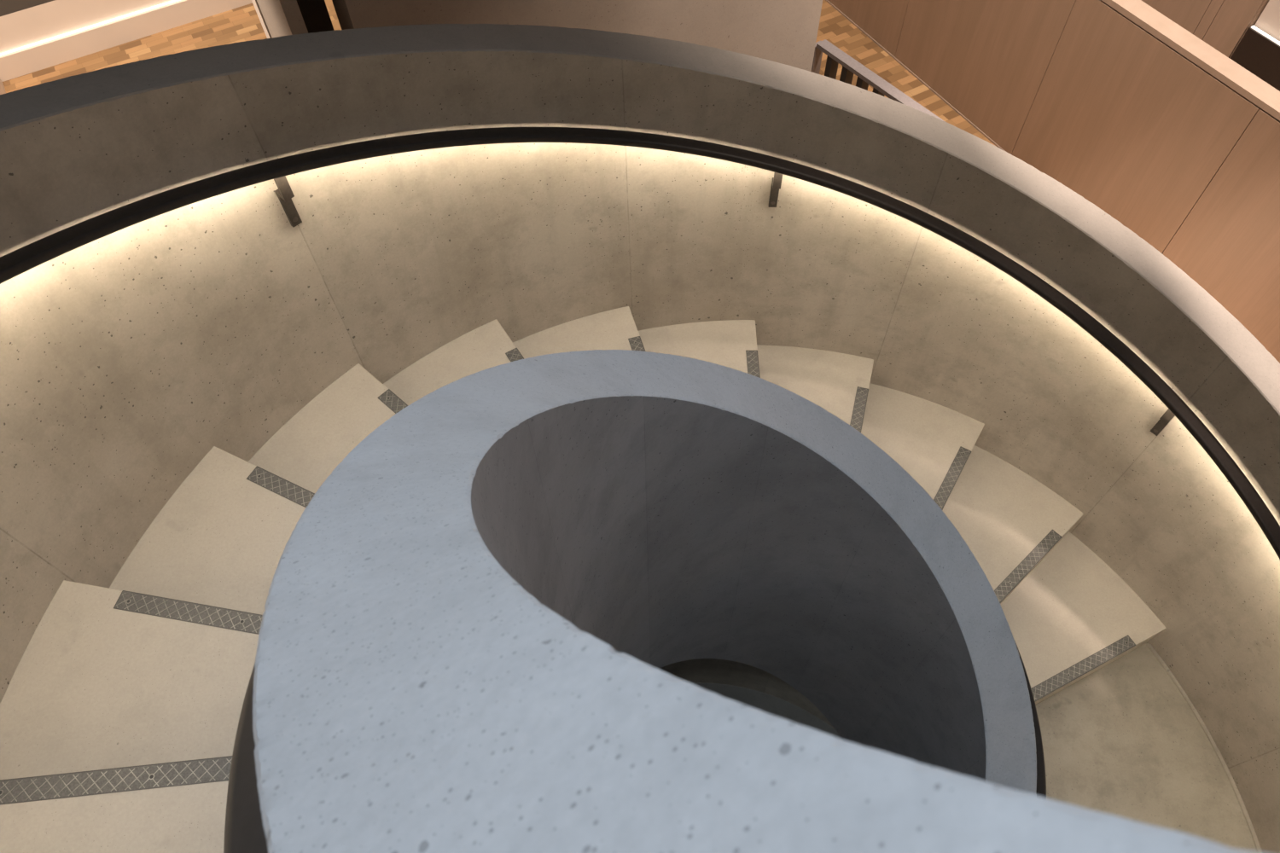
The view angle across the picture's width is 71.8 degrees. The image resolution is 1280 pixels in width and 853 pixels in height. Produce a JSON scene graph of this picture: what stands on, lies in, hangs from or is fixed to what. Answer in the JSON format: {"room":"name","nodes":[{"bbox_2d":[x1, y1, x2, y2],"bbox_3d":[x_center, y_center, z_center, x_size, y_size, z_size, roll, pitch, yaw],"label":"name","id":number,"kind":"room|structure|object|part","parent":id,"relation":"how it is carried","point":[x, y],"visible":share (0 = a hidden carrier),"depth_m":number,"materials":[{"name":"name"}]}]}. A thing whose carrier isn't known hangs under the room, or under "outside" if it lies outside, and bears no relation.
{"room":"spiral staircase","nodes":[
{"label":"spiral staircase","id":0,"kind":"room"},
{"bbox_2d":[0,0,172,53],"bbox_3d":[-1.965,-3.877,6.831,6.000,0.388,0.150,-27,60,-15],"label":"wall","id":1,"kind":"structure","parent":0,"point":[43,21],"depth_m":6.10,"materials":[{"name":"paint"}]},
{"bbox_2d":[0,79,5,94],"bbox_3d":[-4.137,-2.489,4.656,0.200,2.600,1.595,-27,60,-15],"label":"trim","id":2,"kind":"structure","parent":1,"relation":"attached to","point":[2,87],"depth_m":6.05,"materials":[{"name":"paint"}]},
{"bbox_2d":[0,0,54,16],"bbox_3d":[-2.001,-4.991,5.116,6.000,3.700,0.150,-27,60,-15],"label":"window","id":3,"kind":"structure","parent":1,"relation":"in","point":[7,7],"depth_m":5.92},
{"bbox_2d":[0,0,252,81],"bbox_3d":[-1.913,-3.744,6.881,6.000,0.157,0.045,-27,60,-15],"label":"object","id":4,"kind":"structure","parent":1,"relation":"attached to","point":[20,62],"depth_m":6.29,"materials":[{"name":"paint"}]},
{"bbox_2d":[0,0,179,55],"bbox_3d":[-1.964,-3.777,6.805,5.800,0.006,0.016,-27,60,-15],"label":"light","id":5,"kind":"object","parent":4,"relation":"on","point":[172,1],"visible":1,"depth_m":6.21,"materials":[{"name":"white"}]},
{"bbox_2d":[251,0,271,38],"bbox_3d":[-1.660,-2.161,3.378,0.060,4.300,0.170,-26,60,-15],"label":"trim","id":6,"kind":"structure","parent":0,"point":[254,2],"depth_m":3.87,"materials":[{"name":"paint"}]},
{"bbox_2d":[256,0,308,37],"bbox_3d":[-1.399,-1.782,3.127,0.053,4.300,0.876,-26,60,-15],"label":"pier","id":7,"kind":"object","parent":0,"point":[282,18],"depth_m":3.11,"materials":[{"name":"concrete"}]},
{"bbox_2d":[296,0,334,33],"bbox_3d":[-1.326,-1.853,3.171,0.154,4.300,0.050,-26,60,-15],"label":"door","id":8,"kind":"structure","parent":7,"relation":"attached to","point":[315,14],"depth_m":3.50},
{"bbox_2d":[2,0,994,145],"bbox_3d":[0.452,1.628,3.438,22.000,0.001,22.000,-2,57,0],"label":"floor","id":9,"kind":"structure","parent":0,"point":[241,24],"depth_m":6.29,"materials":[{"name":"brown wood"}]},
{"bbox_2d":[811,39,945,122],"bbox_3d":[1.309,-1.188,4.592,0.058,1.100,1.380,-32,62,-18],"label":"guard rail","id":10,"kind":"object","parent":9,"relation":"on","point":[866,77],"visible":0.22,"depth_m":4.33,"materials":[{"name":"grey metal"}]},
{"bbox_3d":[0.907,-1.634,4.903,0.058,1.078,0.028,-32,62,-18],"label":"post","id":11,"kind":"part","parent":10,"relation":"part of","materials":[{"name":"brown wood"}]},
{"bbox_2d":[825,0,1279,363],"bbox_3d":[2.634,-1.622,4.819,0.129,1.146,5.800,-25,60,-14],"label":"wall panel","id":12,"kind":"object","parent":9,"relation":"on","point":[1116,102],"visible":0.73,"depth_m":4.71,"materials":[{"name":"brown wood"}]},
{"bbox_3d":[1.476,-3.284,5.936,0.018,1.094,1.169,-25,60,-14],"label":"panel","id":13,"kind":"part","parent":12,"relation":"part of","materials":[{"name":"brown wood"}]},
{"bbox_3d":[2.596,-1.291,5.280,0.020,0.013,5.800,-25,60,-14],"label":"skirting","id":14,"kind":"part","parent":12,"relation":"part of","materials":[{"name":"brown wood"}]},
{"bbox_3d":[2.040,-2.428,5.369,0.018,1.094,1.168,-25,60,-14],"label":"panel","id":15,"kind":"part","parent":12,"relation":"part of","materials":[{"name":"brown wood"}]},
{"bbox_3d":[2.596,-1.584,4.809,0.018,1.094,1.134,-25,60,-14],"label":"panel","id":16,"kind":"part","parent":12,"relation":"part of","materials":[{"name":"brown wood"}]},
{"bbox_3d":[3.150,-0.742,4.251,0.018,1.094,1.163,-25,60,-14],"label":"panel","id":17,"kind":"part","parent":12,"relation":"part of","materials":[{"name":"brown wood"}]},
{"bbox_2d":[1141,0,1269,58],"bbox_3d":[3.085,-4.480,4.844,0.280,4.200,3.033,-25,60,-14],"label":"panelling","id":18,"kind":"object","parent":9,"relation":"on","point":[1222,25],"depth_m":5.58,"materials":[{"name":"brown wood"}]},
{"bbox_3d":[3.274,-3.966,4.506,0.019,4.200,1.189,-25,60,-14],"label":"panel","id":19,"kind":"part","parent":18,"relation":"part of","materials":[{"name":"brown wood"}]},
{"bbox_3d":[3.578,-3.504,4.200,0.019,4.200,0.069,-25,60,-14],"label":"panel","id":20,"kind":"part","parent":18,"relation":"part of","materials":[{"name":"brown wood"}]},
{"bbox_3d":[3.647,-3.399,4.130,0.019,4.200,0.210,-25,60,-14],"label":"panel","id":21,"kind":"part","parent":18,"relation":"part of","materials":[{"name":"brown wood"}]},
{"bbox_3d":[3.821,-3.381,4.115,0.260,4.200,0.012,-25,60,-14],"label":"panel","id":22,"kind":"part","parent":18,"relation":"part of","materials":[{"name":"brown wood"}]},
{"bbox_2d":[331,0,822,71],"bbox_3d":[-0.154,-2.096,3.304,2.156,4.300,0.275,-26,60,-15],"label":"wall","id":23,"kind":"structure","parent":0,"point":[783,32],"depth_m":3.76,"materials":[{"name":"concrete"}]},
{"bbox_2d":[0,23,1279,852],"bbox_3d":[0.454,1.685,3.526,4.153,8.390,4.153,-33,62,-18],"label":"wall","id":24,"kind":"structure","parent":0,"point":[130,354],"depth_m":2.91,"materials":[{"name":"concrete"}]},
{"bbox_2d":[0,306,1262,852],"bbox_3d":[0.432,1.004,2.477,3.864,3.152,3.864,-2,57,0],"label":"spiral staircase","id":25,"kind":"structure","parent":24,"relation":"attached to","point":[120,711],"depth_m":2.91,"materials":[{"name":"concrete"}]},
{"bbox_2d":[252,349,1262,852],"bbox_3d":[0.421,0.654,1.938,1.416,4.628,1.416,24,61,16],"label":"balustrade","id":26,"kind":"object","parent":25,"relation":"attached to","point":[468,626],"visible":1,"depth_m":0.71,"materials":[{"name":"concrete"}]},
{"bbox_2d":[223,640,1046,852],"bbox_3d":[0.413,0.409,1.561,1.628,3.290,1.628,-14,58,-8],"label":"handrail","id":27,"kind":"object","parent":26,"relation":"attached to","point":[244,831],"visible":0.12,"depth_m":0.69,"materials":[{"name":"brown metal"}]},
{"bbox_2d":[0,127,1279,559],"bbox_3d":[0.404,0.424,1.596,3.844,3.290,3.846,-2,57,0],"label":"handrail","id":28,"kind":"object","parent":24,"relation":"attached to","point":[17,262],"visible":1,"depth_m":2.82,"materials":[{"name":"brown metal"}]},
{"bbox_2d":[692,683,842,739],"bbox_3d":[0.528,3.968,7.043,3.865,0.001,3.865,-2,57,0],"label":"floor","id":29,"kind":"structure","parent":0,"point":[769,704],"depth_m":7.98,"materials":[{"name":"concrete"}]},
{"bbox_2d":[1254,0,1279,40],"bbox_3d":[4.768,-1.900,3.134,0.150,4.200,4.000,-25,60,-14],"label":"wall","id":30,"kind":"structure","parent":0,"point":[1268,21],"depth_m":5.33,"materials":[{"name":"paint"}]},
{"bbox_2d":[1229,25,1279,91],"bbox_3d":[4.712,-0.853,4.658,0.049,0.505,4.000,-25,60,-14],"label":"baseboard","id":31,"kind":"structure","parent":30,"relation":"attached to","point":[1256,53],"depth_m":5.42,"materials":[{"name":"brown wood"}]},
{"bbox_2d":[1250,25,1279,45],"bbox_3d":[4.684,-1.024,4.465,0.022,0.006,3.900,-25,60,-14],"label":"light","id":32,"kind":"object","parent":31,"relation":"on","point":[1255,28],"visible":1,"depth_m":5.36,"materials":[{"name":"white"}]}
]}

